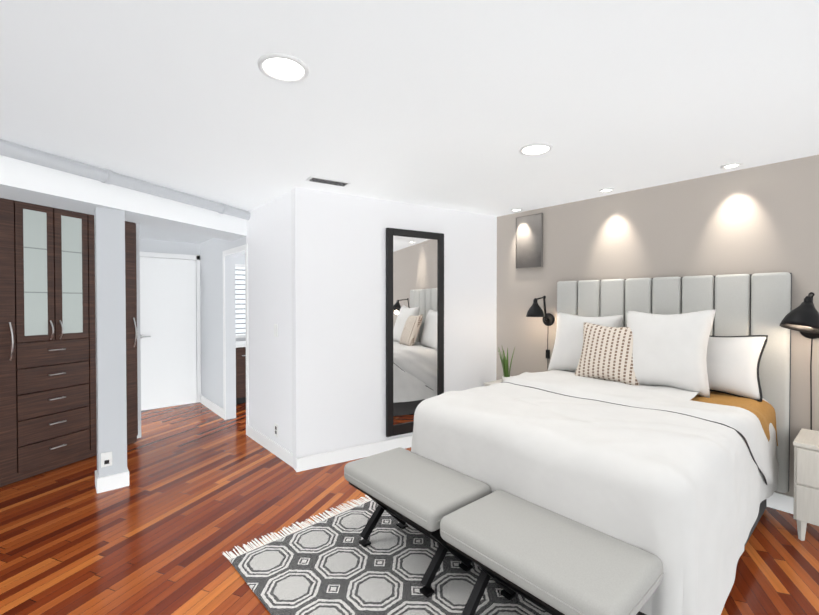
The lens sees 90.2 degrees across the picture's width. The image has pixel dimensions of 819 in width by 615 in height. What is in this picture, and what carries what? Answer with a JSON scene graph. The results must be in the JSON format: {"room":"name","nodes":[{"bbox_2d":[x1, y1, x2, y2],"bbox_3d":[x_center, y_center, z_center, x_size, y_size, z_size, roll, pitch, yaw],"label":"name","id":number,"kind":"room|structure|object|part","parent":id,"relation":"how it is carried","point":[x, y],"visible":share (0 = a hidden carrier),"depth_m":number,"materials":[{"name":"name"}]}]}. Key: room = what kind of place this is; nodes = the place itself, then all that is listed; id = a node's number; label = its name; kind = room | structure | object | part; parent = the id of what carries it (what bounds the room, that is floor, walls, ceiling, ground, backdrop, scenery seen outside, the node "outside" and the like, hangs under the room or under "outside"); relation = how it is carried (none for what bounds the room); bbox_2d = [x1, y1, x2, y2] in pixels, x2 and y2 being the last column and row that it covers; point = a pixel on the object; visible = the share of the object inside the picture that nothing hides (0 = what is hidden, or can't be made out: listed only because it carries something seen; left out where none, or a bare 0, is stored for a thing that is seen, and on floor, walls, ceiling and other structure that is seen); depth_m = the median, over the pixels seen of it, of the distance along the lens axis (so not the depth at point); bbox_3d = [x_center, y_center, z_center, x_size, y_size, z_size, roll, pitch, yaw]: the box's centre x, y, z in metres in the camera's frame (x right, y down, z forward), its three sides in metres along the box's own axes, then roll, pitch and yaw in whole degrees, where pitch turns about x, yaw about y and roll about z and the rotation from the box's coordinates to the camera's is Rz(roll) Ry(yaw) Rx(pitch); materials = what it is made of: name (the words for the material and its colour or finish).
{"room":"bedroom","nodes":[
{"label":"bedroom","id":0,"kind":"room"},
{"bbox_2d":[136,223,141,437],"bbox_3d":[-3.346,0.176,4.829,0.100,2.440,1.280,-1,1,-41],"label":"wall","id":1,"kind":"structure","parent":0,"point":[138,240],"depth_m":4.37,"materials":[{"name":"white paint"}]},
{"bbox_2d":[141,238,245,410],"bbox_3d":[-2.821,0.157,6.208,4.900,2.440,0.120,-1,1,-41],"label":"wall","id":2,"kind":"structure","parent":0,"point":[161,246],"depth_m":5.71,"materials":[{"name":"white paint"}]},
{"bbox_2d":[140,252,200,409],"bbox_3d":[-3.347,0.314,5.615,0.865,2.118,0.089,-1,1,-41],"label":"hall door","id":3,"kind":"structure","parent":2,"relation":"in","point":[170,333],"depth_m":5.65,"materials":[{"name":"white wood"}]},
{"bbox_2d":[235,264,245,337],"bbox_3d":[-2.575,-0.100,6.303,0.880,1.130,0.046,-1,1,-41],"label":"bathroom window","id":4,"kind":"structure","parent":2,"relation":"in","point":[240,298],"depth_m":6.29,"materials":[{"name":"grey"}]},
{"bbox_2d":[200,192,291,452],"bbox_3d":[-1.987,0.176,4.801,0.120,2.440,3.300,-1,1,-41],"label":"wall","id":5,"kind":"structure","parent":0,"point":[267,239],"depth_m":4.21,"materials":[{"name":"white paint"}]},
{"bbox_2d":[200,395,225,419],"bbox_3d":[-2.666,1.329,5.499,0.013,0.115,1.179,-1,1,-41],"label":"baseboard","id":6,"kind":"structure","parent":5,"relation":"attached to","point":[206,402],"depth_m":5.42,"materials":[{"name":"white"}]},
{"bbox_2d":[223,244,248,424],"bbox_3d":[-2.037,0.351,4.760,0.012,2.090,0.860,-1,1,-41],"label":"door frame","id":7,"kind":"structure","parent":5,"relation":"attached to","point":[236,249],"depth_m":4.47,"materials":[{"name":"white wood"}]},
{"bbox_2d":[274,423,277,436],"bbox_3d":[-1.271,1.168,3.888,0.009,0.120,0.080,-1,1,-41],"label":"electrical outlet plate","id":8,"kind":"object","parent":5,"relation":"attached to","point":[275,429],"visible":0.98,"depth_m":3.88,"materials":[{"name":"white plastic"}]},
{"bbox_2d":[291,187,496,470],"bbox_3d":[0.014,0.185,4.150,2.371,2.440,0.155,0,1,-31],"label":"wall","id":9,"kind":"structure","parent":0,"point":[338,247],"depth_m":3.92,"materials":[{"name":"white paint"}]},
{"bbox_2d":[296,435,412,471],"bbox_3d":[0.003,1.348,4.097,2.252,0.115,0.393,-1,1,-41],"label":"baseboard","id":10,"kind":"structure","parent":9,"relation":"attached to","point":[343,455],"depth_m":3.76,"materials":[{"name":"white"}]},
{"bbox_3d":[0.066,0.240,4.111,0.676,2.020,0.033,0,1,-31],"label":"tall mirror","id":11,"kind":"part","parent":9,"relation":"part of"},
{"bbox_2d":[0,402,818,614],"bbox_3d":[-2.028,1.483,2.099,12.500,0.100,14.000,-1,1,-41],"label":"floor","id":12,"kind":"structure","parent":0,"point":[183,511],"depth_m":2.61,"materials":[{"name":"brown wood"}]},
{"bbox_2d":[0,198,137,486],"bbox_3d":[-4.011,0.292,1.718,0.647,2.268,5.496,0,1,20],"label":"closet","id":13,"kind":"object","parent":12,"relation":"on","point":[47,352],"visible":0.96,"depth_m":3.48,"materials":[{"name":"brown wood"}]},
{"bbox_2d":[94,207,128,493],"bbox_3d":[-2.370,0.327,3.236,0.206,2.180,0.206,-1,1,-41],"label":"column","id":14,"kind":"structure","parent":12,"relation":"on","point":[110,328],"depth_m":3.17,"materials":[{"name":"grey paint"}]},
{"bbox_2d":[101,451,111,467],"bbox_3d":[-2.338,1.173,3.150,0.070,0.110,0.008,-1,1,-41],"label":"outlet","id":15,"kind":"object","parent":14,"relation":"attached to","point":[106,459],"visible":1,"depth_m":3.15,"materials":[{"name":"white plastic"}]},
{"bbox_2d":[236,341,245,403],"bbox_3d":[-2.268,0.856,6.190,0.930,1.018,0.526,-1,1,-41],"label":"bathroom vanity","id":16,"kind":"object","parent":12,"relation":"on","point":[240,371],"visible":0.08,"depth_m":5.78,"materials":[{"name":"brown wood"}]},
{"bbox_2d":[246,425,292,466],"bbox_3d":[-1.383,1.349,4.004,0.030,0.115,1.280,-1,1,-41],"label":"baseboard","id":17,"kind":"structure","parent":12,"relation":"on","point":[282,453],"depth_m":3.97,"materials":[{"name":"white"}]},
{"bbox_2d":[223,495,550,614],"bbox_3d":[0.170,1.426,2.128,1.514,0.011,2.100,-1,1,-43],"label":"rug","id":18,"kind":"object","parent":12,"relation":"on","point":[328,565],"visible":0.67,"depth_m":2.19,"materials":[{"name":"grey fabric"}]},
{"bbox_2d":[344,447,490,596],"bbox_3d":[0.020,1.177,2.323,0.465,0.474,0.785,-1,1,-41],"label":"bench","id":19,"kind":"object","parent":18,"relation":"on","point":[421,494],"visible":0.88,"depth_m":2.18,"materials":[{"name":"fabric"}]},
{"bbox_2d":[440,490,663,614],"bbox_3d":[0.553,1.185,1.707,0.465,0.474,0.785,-1,1,-41],"label":"bench","id":20,"kind":"object","parent":18,"relation":"on","point":[550,562],"visible":1,"depth_m":1.59,"materials":[{"name":"fabric"}]},
{"bbox_2d":[483,347,514,385],"bbox_3d":[1.109,0.901,4.238,0.427,1.004,0.550,-1,1,-41],"label":"nightstand","id":21,"kind":"object","parent":12,"relation":"on","point":[505,366],"visible":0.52,"depth_m":4.36,"materials":[{"name":"white wood"}]},
{"bbox_2d":[498,347,514,379],"bbox_3d":[1.031,0.597,4.382,0.168,0.400,0.151,-1,1,-41],"label":"plant","id":22,"kind":"object","parent":21,"relation":"on","point":[506,370],"depth_m":4.37,"materials":[{"name":"green plant"}]},
{"bbox_2d":[411,272,791,614],"bbox_3d":[1.285,0.583,2.778,2.102,1.649,1.703,-1,1,-41],"label":"bed","id":23,"kind":"object","parent":12,"relation":"on","point":[651,415],"visible":0.94,"depth_m":2.40,"materials":[{"name":"fabric"}]},
{"bbox_2d":[411,382,747,614],"bbox_3d":[0.870,0.991,2.419,0.999,0.798,1.664,-1,1,-41],"label":"duvet","id":24,"kind":"object","parent":23,"relation":"on","point":[666,482],"depth_m":1.89,"materials":[{"name":"white fabric"}]},
{"bbox_3d":[1.551,0.917,3.022,0.944,0.656,1.609,-1,1,-41],"label":"trim","id":25,"kind":"part","parent":23,"relation":"part of","materials":[{"name":"black"}]},
{"bbox_2d":[691,391,777,445],"bbox_3d":[2.129,0.782,2.720,0.711,0.353,0.408,-1,1,-41],"label":"blanket","id":26,"kind":"object","parent":23,"relation":"on","point":[763,410],"depth_m":2.68,"materials":[{"name":"fabric"}]},
{"bbox_3d":[2.192,0.401,2.939,0.216,0.433,0.575,-1,1,-41],"label":"pillow trim","id":27,"kind":"part","parent":23,"relation":"part of","materials":[{"name":"black"}]},
{"bbox_2d":[793,428,818,540],"bbox_3d":[2.667,1.125,2.441,0.427,0.604,0.510,-1,1,-41],"label":"nightstand","id":28,"kind":"object","parent":12,"relation":"on","point":[806,475],"visible":0.98,"depth_m":2.47,"materials":[{"name":"white wood"}]},
{"bbox_2d":[0,0,818,216],"bbox_3d":[-2.028,-1.057,2.065,12.500,0.100,14.000,-1,1,-41],"label":"ceiling","id":29,"kind":"structure","parent":0,"point":[455,105],"depth_m":1.92,"materials":[{"name":"white paint"}]},
{"bbox_2d":[0,139,249,242],"bbox_3d":[-5.997,-0.870,1.461,10.390,0.262,9.323,-1,1,-41],"label":"soffit ceiling","id":30,"kind":"structure","parent":29,"relation":"attached to","point":[42,178],"depth_m":3.13,"materials":[{"name":"white paint"}]},
{"bbox_2d":[258,53,308,82],"bbox_3d":[-0.526,-0.997,1.706,0.206,0.010,0.206,-1,1,-41],"label":"recessed light","id":31,"kind":"object","parent":29,"relation":"in","point":[282,67],"visible":1,"depth_m":1.70,"materials":[{"name":"white plastic"}]},
{"bbox_2d":[306,176,350,186],"bbox_3d":[-0.655,-1.019,3.306,0.340,0.009,0.120,0,1,-31],"label":"ceiling vent","id":32,"kind":"object","parent":29,"relation":"in","point":[327,181],"visible":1,"depth_m":3.29,"materials":[{"name":"white metal"}]},
{"bbox_2d":[510,208,522,211],"bbox_3d":[1.134,-1.032,4.325,0.126,0.010,0.126,-1,1,-41],"label":"recessed light","id":33,"kind":"object","parent":29,"relation":"in","point":[516,209],"visible":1,"depth_m":4.31,"materials":[{"name":"white plastic"}]},
{"bbox_2d":[519,143,552,155],"bbox_3d":[0.807,-1.009,2.610,0.206,0.010,0.206,-1,1,-41],"label":"recessed light","id":34,"kind":"object","parent":29,"relation":"in","point":[534,149],"visible":0.98,"depth_m":2.61,"materials":[{"name":"white plastic"}]},
{"bbox_2d":[599,188,613,192],"bbox_3d":[1.721,-1.022,3.564,0.126,0.010,0.126,-1,1,-41],"label":"recessed light","id":35,"kind":"object","parent":29,"relation":"in","point":[605,190],"visible":0.94,"depth_m":3.56,"materials":[{"name":"white"}]},
{"bbox_2d":[721,162,742,168],"bbox_3d":[2.305,-1.013,2.919,0.126,0.010,0.126,-1,1,-41],"label":"recessed light","id":36,"kind":"object","parent":29,"relation":"in","point":[732,165],"visible":0.98,"depth_m":2.92,"materials":[{"name":"white"}]},
{"bbox_2d":[496,155,818,496],"bbox_3d":[3.144,0.210,2.325,0.120,2.440,6.800,-1,1,-41],"label":"wall","id":37,"kind":"structure","parent":0,"point":[760,219],"depth_m":3.31,"materials":[{"name":"beige paint"}]},
{"bbox_2d":[516,213,542,268],"bbox_3d":[1.276,-0.703,4.357,0.026,0.560,0.315,-1,1,-41],"label":"framed artwork","id":38,"kind":"object","parent":37,"relation":"attached to","point":[529,241],"visible":0.94,"depth_m":4.34,"materials":[{"name":"grey"}]},
{"bbox_2d":[526,296,554,361],"bbox_3d":[1.308,0.427,4.099,0.338,1.096,0.176,-1,1,-41],"label":"sconce","id":39,"kind":"object","parent":37,"relation":"attached to","point":[536,310],"visible":1,"depth_m":4.13,"materials":[{"name":"black metal"}]},
{"bbox_2d":[767,492,793,513],"bbox_3d":[3.093,1.373,2.297,0.013,0.115,6.400,-1,1,-41],"label":"baseboard","id":40,"kind":"structure","parent":37,"relation":"attached to","point":[780,501],"depth_m":2.85,"materials":[{"name":"white"}]},
{"bbox_2d":[779,292,818,429],"bbox_3d":[2.533,0.448,2.626,0.413,1.096,0.209,-1,1,-41],"label":"sconce","id":41,"kind":"object","parent":37,"relation":"attached to","point":[803,318],"visible":0.98,"depth_m":2.55,"materials":[{"name":"black metal"}]}
]}

